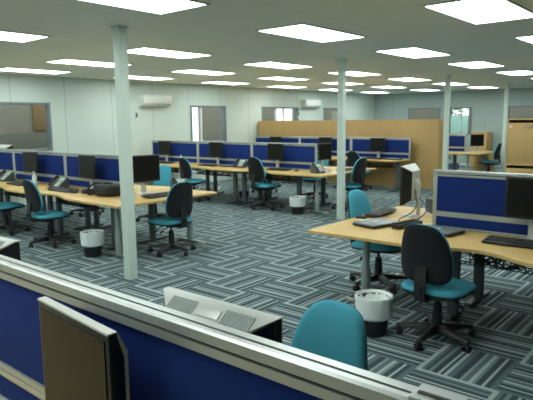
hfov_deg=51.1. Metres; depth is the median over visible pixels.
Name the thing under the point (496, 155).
swivel chair
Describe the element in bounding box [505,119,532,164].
base cabinet
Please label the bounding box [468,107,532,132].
wall
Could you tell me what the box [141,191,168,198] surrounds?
keyboard
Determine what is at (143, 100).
air conditioner
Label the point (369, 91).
recessed light
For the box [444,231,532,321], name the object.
office desk
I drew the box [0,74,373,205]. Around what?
wall
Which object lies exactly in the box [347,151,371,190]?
swivel chair
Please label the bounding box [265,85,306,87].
recessed light
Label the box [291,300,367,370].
swivel chair
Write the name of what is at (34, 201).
swivel chair
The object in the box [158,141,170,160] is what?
monitor
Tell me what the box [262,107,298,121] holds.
window
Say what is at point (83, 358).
monitor
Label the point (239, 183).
waste bin
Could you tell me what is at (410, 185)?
monitor
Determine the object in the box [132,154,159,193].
monitor
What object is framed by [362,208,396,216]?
keyboard
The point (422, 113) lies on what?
wall
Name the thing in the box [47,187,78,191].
keyboard
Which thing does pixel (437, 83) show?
diffuser
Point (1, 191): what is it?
office desk
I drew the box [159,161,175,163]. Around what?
keyboard
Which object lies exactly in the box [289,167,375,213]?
office desk
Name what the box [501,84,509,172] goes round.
steel column
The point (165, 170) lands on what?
swivel chair
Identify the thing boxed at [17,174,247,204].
baseboard
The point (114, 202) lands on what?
office desk
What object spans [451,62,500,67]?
diffuser
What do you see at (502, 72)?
diffuser
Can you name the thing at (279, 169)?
keyboard
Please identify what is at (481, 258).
cable tray
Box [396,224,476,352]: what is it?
swivel chair
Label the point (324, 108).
window
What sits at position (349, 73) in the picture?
recessed light
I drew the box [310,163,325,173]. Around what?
desk telephone
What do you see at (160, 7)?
recessed light
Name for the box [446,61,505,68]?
recessed light
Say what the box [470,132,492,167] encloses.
base cabinet
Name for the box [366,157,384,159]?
keyboard
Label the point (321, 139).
monitor
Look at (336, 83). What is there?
recessed light
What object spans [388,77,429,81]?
recessed light
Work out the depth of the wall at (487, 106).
18.82 m
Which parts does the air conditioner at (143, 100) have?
panel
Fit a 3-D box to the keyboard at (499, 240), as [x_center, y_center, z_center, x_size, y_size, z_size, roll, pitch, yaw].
[1.825,0.307,4.045,0.465,0.032,0.185,6,10,38]
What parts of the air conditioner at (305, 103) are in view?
panel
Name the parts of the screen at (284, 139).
panel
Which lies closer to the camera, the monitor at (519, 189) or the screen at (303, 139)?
the monitor at (519, 189)
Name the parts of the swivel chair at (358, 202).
backrest, seat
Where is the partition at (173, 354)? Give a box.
[0,255,468,399]
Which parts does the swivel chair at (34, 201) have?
backrest, seat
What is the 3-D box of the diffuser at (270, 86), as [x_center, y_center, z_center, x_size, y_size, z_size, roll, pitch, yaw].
[0.574,-3.132,15.437,0.570,0.006,1.170,6,11,40]
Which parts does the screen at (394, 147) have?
panel, panel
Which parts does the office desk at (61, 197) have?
leg, leg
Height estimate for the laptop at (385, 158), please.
0.031 m
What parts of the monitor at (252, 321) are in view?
badge plate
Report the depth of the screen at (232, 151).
11.62 m
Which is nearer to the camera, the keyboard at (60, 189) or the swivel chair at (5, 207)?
the keyboard at (60, 189)
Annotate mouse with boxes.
[355,215,366,218]
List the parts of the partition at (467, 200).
panel, panel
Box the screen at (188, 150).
[151,140,197,163]
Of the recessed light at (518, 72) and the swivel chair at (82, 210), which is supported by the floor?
the swivel chair at (82, 210)
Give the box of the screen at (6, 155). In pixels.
[0,149,14,175]
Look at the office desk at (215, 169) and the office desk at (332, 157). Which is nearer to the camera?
the office desk at (215, 169)
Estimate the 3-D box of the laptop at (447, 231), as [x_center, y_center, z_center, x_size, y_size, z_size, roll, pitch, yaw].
[1.395,0.245,4.524,0.258,0.031,0.340,-7,10,-39]
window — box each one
[0,102,52,150]
[190,105,226,141]
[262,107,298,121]
[323,108,336,119]
[408,108,440,118]
[449,107,471,134]
[508,105,532,118]
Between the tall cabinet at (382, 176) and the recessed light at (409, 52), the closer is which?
the recessed light at (409, 52)
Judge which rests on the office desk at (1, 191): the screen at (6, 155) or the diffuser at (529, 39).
the screen at (6, 155)
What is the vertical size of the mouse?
0.034 m
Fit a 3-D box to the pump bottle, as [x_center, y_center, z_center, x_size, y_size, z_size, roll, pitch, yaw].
[-3.455,-0.324,8.303,0.065,0.204,0.068,2,9,20]
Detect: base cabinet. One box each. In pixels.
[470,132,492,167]
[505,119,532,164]
[505,164,532,173]
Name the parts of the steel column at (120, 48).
cap plate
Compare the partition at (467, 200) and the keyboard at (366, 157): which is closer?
the partition at (467, 200)
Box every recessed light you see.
[0,30,50,42]
[0,67,72,73]
[45,58,133,67]
[78,0,210,14]
[111,75,175,79]
[128,47,213,58]
[169,69,237,74]
[198,81,250,84]
[241,61,314,68]
[255,23,366,42]
[256,76,310,80]
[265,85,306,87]
[316,89,351,90]
[322,82,337,84]
[327,71,382,75]
[346,82,363,84]
[360,91,391,92]
[372,86,407,88]
[374,47,452,58]
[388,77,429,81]
[411,89,441,90]
[421,0,532,24]
[430,82,470,85]
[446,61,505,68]
[467,86,499,88]
[494,70,532,75]
[513,35,532,43]
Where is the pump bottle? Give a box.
[32,171,36,184]
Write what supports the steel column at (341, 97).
on the floor
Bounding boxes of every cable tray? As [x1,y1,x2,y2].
[1,189,44,198]
[51,196,106,209]
[171,167,179,172]
[192,169,232,176]
[265,174,296,181]
[366,161,395,167]
[458,252,532,274]
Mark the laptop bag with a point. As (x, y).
(109, 189)
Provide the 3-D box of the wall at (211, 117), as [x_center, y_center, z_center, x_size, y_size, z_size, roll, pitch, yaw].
[2.477,-2.971,22.573,0.200,3.000,14.020,6,11,40]
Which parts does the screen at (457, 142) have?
panel, panel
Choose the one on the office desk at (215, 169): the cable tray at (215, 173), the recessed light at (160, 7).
the cable tray at (215, 173)
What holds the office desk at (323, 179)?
on the floor
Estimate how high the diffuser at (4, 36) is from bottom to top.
0.006 m
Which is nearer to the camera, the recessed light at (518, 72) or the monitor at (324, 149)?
the monitor at (324, 149)
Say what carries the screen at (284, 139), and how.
on the office desk
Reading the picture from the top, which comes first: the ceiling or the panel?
the ceiling
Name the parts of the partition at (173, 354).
panel, panel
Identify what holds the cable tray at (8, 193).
on the office desk at (9, 189)
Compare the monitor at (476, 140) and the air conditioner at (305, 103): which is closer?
the monitor at (476, 140)
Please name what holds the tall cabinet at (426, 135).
on the floor
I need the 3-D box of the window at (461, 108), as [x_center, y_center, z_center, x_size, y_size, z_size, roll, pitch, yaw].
[6.644,-2.708,19.127,0.816,0.936,0.130,6,11,40]
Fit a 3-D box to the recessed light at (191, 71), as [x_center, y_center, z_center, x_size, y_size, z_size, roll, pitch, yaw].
[-1.184,-2.422,10.586,0.614,0.012,1.214,6,11,40]
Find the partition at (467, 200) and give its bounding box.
[432,169,532,236]
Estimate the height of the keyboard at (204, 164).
0.032 m
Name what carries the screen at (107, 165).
on the office desk at (61, 197)
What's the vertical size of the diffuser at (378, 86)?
0.006 m
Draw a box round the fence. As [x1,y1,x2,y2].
[450,115,467,132]
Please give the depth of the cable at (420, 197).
5.20 m
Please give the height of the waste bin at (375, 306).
0.302 m
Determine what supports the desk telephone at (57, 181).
on the office desk at (61, 197)
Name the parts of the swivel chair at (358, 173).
seat, backrest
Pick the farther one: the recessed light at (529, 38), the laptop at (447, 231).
the recessed light at (529, 38)
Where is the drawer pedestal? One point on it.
(477, 167)
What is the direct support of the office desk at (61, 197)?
on the floor
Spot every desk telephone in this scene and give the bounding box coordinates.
[0,169,14,181]
[48,175,68,188]
[170,177,185,188]
[234,158,246,167]
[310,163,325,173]
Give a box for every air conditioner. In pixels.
[138,95,171,106]
[301,99,320,107]
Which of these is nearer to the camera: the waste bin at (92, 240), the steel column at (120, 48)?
the steel column at (120, 48)
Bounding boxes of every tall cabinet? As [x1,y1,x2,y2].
[258,121,287,178]
[288,120,320,177]
[320,120,355,182]
[356,119,395,186]
[394,119,443,189]
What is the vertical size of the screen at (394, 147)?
0.488 m
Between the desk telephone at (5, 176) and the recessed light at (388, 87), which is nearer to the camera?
the desk telephone at (5, 176)
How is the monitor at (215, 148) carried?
on the office desk at (215, 169)
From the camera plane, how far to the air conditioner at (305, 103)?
17.69 m
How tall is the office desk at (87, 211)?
0.700 m
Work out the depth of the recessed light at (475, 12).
4.79 m
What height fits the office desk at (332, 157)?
0.700 m
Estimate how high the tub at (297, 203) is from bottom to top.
0.280 m
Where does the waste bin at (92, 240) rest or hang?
on the floor
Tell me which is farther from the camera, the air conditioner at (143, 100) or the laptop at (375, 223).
the air conditioner at (143, 100)
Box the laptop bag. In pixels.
[86,182,119,196]
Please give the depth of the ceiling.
6.71 m
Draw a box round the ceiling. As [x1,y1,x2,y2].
[0,0,532,94]
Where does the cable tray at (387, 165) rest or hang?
on the office desk at (387, 165)
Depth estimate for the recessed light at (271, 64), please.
9.37 m
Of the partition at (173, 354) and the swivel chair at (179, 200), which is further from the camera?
the swivel chair at (179, 200)
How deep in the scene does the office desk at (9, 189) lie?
8.24 m
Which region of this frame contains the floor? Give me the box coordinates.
[0,166,532,399]
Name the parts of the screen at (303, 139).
panel, panel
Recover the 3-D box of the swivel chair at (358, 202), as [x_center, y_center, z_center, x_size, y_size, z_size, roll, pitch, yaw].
[1.070,0.379,5.422,0.594,0.926,0.602,6,10,38]
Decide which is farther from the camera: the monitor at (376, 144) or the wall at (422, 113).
the wall at (422, 113)
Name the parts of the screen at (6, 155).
panel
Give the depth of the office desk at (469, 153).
14.74 m
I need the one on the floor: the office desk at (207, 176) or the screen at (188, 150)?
the office desk at (207, 176)
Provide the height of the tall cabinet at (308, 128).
1.608 m
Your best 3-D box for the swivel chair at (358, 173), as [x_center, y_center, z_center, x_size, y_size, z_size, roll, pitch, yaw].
[1.526,-0.304,10.123,0.605,0.944,0.614,7,11,42]
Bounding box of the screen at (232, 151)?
[197,141,251,166]
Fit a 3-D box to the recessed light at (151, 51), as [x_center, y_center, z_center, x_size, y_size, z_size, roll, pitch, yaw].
[-1.360,-1.991,7.572,0.614,0.012,1.214,6,11,40]
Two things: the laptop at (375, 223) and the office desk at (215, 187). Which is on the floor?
the office desk at (215, 187)
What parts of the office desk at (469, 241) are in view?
leg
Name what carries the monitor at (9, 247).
on the office desk
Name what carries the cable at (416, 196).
on the office desk at (346, 229)
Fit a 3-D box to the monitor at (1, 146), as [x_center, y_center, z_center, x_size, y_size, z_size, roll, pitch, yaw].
[-4.646,-0.711,9.924,0.425,0.539,0.180,6,10,38]
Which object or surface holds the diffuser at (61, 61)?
attached to the recessed light at (60, 61)
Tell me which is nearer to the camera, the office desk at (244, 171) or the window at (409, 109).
the office desk at (244, 171)
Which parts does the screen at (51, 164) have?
panel, panel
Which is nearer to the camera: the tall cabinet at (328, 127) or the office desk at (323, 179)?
the office desk at (323, 179)
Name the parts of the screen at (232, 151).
panel, panel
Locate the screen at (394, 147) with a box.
[351,137,410,158]
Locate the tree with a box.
[451,108,467,114]
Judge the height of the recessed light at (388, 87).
0.012 m
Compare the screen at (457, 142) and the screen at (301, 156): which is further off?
the screen at (457, 142)
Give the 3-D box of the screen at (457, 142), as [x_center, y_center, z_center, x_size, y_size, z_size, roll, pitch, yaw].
[4.883,-1.631,15.837,1.578,0.488,0.130,6,11,40]
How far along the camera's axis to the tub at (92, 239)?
6.72 m
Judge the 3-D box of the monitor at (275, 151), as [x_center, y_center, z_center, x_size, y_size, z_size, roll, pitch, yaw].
[0.194,-0.835,10.623,0.380,0.482,0.180,6,11,40]
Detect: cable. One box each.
[398,196,417,220]
[418,197,426,219]
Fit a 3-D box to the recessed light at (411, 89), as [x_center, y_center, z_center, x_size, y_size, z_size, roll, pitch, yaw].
[5.113,-3.539,17.959,0.614,0.012,1.214,6,11,40]
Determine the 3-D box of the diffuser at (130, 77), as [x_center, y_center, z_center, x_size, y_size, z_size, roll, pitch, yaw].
[-2.574,-2.573,11.751,0.570,0.006,1.170,6,11,40]
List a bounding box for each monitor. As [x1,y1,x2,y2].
[0,145,12,148]
[0,236,20,260]
[22,152,39,183]
[37,296,129,399]
[78,155,95,188]
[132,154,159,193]
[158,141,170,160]
[163,287,282,343]
[209,142,222,164]
[267,143,283,167]
[270,137,280,142]
[318,143,331,168]
[319,137,331,142]
[370,138,384,156]
[400,163,420,216]
[470,134,483,151]
[504,176,532,239]
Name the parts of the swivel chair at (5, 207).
seat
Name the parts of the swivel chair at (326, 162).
backrest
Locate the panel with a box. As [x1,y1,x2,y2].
[32,105,45,129]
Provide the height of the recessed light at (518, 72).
0.012 m
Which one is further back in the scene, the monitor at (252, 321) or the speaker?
the speaker
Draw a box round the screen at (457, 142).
[449,134,466,151]
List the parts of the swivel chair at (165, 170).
backrest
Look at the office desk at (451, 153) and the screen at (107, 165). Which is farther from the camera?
the office desk at (451, 153)
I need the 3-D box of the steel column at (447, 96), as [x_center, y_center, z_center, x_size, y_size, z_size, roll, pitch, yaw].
[3.935,-1.433,12.215,0.130,2.538,0.130,6,11,40]
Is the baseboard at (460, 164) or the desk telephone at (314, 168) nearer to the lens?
the desk telephone at (314, 168)
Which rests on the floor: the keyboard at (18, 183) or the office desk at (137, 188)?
the office desk at (137, 188)
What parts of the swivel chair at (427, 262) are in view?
height knob, backrest, seat, lever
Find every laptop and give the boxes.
[219,164,233,166]
[353,218,398,228]
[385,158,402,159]
[426,224,465,236]
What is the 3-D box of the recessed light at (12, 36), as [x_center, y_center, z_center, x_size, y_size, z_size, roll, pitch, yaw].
[-2.935,-1.712,5.729,0.614,0.012,1.214,6,11,40]
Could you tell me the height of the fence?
1.500 m
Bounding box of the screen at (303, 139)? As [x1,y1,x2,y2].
[300,136,350,156]
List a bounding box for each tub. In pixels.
[84,231,101,257]
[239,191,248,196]
[291,197,303,214]
[448,163,459,169]
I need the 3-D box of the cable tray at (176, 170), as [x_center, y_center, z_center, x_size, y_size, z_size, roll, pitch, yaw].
[-2.296,-0.705,12.525,1.144,0.154,0.147,6,11,40]
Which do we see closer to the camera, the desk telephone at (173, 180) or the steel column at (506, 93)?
the desk telephone at (173, 180)
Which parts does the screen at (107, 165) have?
panel, frame, panel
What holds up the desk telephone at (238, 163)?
on the office desk at (215, 169)
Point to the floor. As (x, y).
(263, 259)
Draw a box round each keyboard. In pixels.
[6,181,22,185]
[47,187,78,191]
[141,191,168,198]
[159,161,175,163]
[198,163,218,165]
[266,168,291,170]
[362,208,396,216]
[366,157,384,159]
[481,235,532,248]
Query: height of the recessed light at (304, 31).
0.012 m
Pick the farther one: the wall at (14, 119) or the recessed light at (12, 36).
the wall at (14, 119)
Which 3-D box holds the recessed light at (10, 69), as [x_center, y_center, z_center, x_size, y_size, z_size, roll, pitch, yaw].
[-4.149,-2.293,9.908,0.614,0.012,1.214,6,11,40]
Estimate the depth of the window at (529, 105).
17.88 m
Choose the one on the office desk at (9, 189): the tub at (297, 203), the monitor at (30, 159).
the monitor at (30, 159)
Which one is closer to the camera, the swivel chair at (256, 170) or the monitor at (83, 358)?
the monitor at (83, 358)
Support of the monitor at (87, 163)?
on the office desk at (61, 197)
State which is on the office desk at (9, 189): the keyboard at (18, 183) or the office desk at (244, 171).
the keyboard at (18, 183)
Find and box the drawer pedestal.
[474,153,493,171]
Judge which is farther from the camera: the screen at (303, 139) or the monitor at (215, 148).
the screen at (303, 139)
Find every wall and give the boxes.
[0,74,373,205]
[0,105,46,133]
[198,107,336,140]
[374,88,532,167]
[411,109,438,118]
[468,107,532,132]
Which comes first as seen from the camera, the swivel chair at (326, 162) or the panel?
the swivel chair at (326, 162)
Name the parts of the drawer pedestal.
drawer, drawer, drawer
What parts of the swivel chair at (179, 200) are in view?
seat, backrest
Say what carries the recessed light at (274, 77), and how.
in the ceiling
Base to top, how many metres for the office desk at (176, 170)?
0.700 m
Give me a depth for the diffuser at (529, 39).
6.52 m
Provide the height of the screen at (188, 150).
0.488 m
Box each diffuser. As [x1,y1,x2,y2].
[0,32,44,41]
[51,59,113,66]
[129,76,169,79]
[203,82,247,84]
[270,86,303,87]
[378,86,404,87]
[391,78,425,80]
[417,89,437,90]
[437,83,467,84]
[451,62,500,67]
[497,71,532,74]
[519,36,532,42]
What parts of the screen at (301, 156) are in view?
panel, panel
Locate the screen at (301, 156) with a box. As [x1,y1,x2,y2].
[251,142,317,169]
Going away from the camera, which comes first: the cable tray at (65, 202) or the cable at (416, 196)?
the cable at (416, 196)
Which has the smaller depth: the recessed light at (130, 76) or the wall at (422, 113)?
the recessed light at (130, 76)
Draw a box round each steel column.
[110,25,137,279]
[336,60,347,220]
[442,75,451,169]
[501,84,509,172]
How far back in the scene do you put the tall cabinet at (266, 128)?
15.70 m
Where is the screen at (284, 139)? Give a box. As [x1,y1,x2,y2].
[255,136,299,142]
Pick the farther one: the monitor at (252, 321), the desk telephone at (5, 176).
the desk telephone at (5, 176)
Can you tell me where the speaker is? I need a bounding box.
[426,197,432,212]
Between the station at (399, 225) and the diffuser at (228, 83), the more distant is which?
the diffuser at (228, 83)
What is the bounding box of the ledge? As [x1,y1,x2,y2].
[0,133,47,148]
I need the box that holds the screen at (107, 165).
[64,152,135,192]
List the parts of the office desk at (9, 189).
leg, leg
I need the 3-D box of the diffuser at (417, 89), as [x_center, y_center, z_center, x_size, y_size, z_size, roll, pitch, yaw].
[5.113,-3.540,17.959,0.570,0.006,1.170,6,11,40]
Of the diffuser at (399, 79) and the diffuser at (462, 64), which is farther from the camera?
the diffuser at (399, 79)
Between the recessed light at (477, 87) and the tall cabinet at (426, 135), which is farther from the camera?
the recessed light at (477, 87)
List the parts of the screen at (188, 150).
panel, panel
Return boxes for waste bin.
[80,229,104,257]
[238,182,249,196]
[289,195,305,214]
[354,289,393,337]
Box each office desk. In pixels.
[0,180,57,234]
[0,188,4,221]
[17,186,122,249]
[40,182,102,229]
[71,184,169,243]
[80,189,216,256]
[160,162,196,178]
[170,164,244,203]
[179,168,213,191]
[213,171,262,199]
[223,167,309,211]
[261,166,336,205]
[288,156,345,186]
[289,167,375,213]
[308,206,431,300]
[335,157,409,191]
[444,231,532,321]
[448,152,460,169]
[454,151,493,171]
[464,230,518,306]
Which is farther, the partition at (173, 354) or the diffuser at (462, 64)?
the diffuser at (462, 64)
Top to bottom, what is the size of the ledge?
0.750 m
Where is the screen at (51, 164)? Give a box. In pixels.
[13,149,65,182]
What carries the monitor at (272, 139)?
on the office desk
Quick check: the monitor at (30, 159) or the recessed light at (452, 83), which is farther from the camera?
the recessed light at (452, 83)
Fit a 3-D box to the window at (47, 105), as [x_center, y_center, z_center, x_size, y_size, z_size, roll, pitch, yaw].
[-5.159,-1.356,10.456,0.130,0.956,2.346,6,11,40]
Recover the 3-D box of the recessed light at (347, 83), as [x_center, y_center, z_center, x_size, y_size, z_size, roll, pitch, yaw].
[2.157,-2.983,14.273,0.510,0.012,0.948,6,11,40]
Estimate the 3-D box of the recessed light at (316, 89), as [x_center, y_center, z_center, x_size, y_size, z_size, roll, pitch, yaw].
[2.149,-3.410,17.280,0.614,0.012,1.214,6,11,40]
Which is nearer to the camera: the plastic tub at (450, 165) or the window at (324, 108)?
the plastic tub at (450, 165)
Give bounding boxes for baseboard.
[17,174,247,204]
[459,163,500,166]
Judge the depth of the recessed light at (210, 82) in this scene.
13.47 m
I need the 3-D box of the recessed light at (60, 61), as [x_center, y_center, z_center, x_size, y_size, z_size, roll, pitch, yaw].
[-2.758,-2.142,8.743,0.614,0.012,1.214,6,11,40]
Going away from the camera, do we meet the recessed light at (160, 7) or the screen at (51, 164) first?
the recessed light at (160, 7)
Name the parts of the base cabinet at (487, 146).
door, door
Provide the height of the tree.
3.970 m
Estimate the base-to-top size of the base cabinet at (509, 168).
0.800 m
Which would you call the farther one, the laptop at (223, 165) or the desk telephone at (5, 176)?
the laptop at (223, 165)
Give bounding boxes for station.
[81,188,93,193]
[391,219,422,229]
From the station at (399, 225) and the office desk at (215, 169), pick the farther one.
the office desk at (215, 169)
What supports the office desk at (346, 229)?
on the floor
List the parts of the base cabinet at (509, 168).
door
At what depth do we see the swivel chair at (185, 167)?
11.19 m
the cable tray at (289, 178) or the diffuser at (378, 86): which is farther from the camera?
the diffuser at (378, 86)
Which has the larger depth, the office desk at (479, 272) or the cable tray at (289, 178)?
the cable tray at (289, 178)
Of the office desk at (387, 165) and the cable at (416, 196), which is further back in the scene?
the office desk at (387, 165)
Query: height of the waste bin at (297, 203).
0.302 m
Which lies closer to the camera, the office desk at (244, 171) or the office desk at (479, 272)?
the office desk at (479, 272)
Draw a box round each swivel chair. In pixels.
[0,202,30,235]
[22,179,75,248]
[70,208,104,216]
[136,165,171,221]
[148,182,195,256]
[179,158,209,202]
[248,157,283,210]
[251,173,276,192]
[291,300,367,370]
[302,157,328,198]
[332,158,366,210]
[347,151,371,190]
[348,189,407,294]
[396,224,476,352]
[478,143,501,171]
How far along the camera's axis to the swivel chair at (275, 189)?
12.65 m
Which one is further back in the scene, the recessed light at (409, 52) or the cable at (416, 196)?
the recessed light at (409, 52)
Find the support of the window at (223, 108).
in the wall at (83, 110)

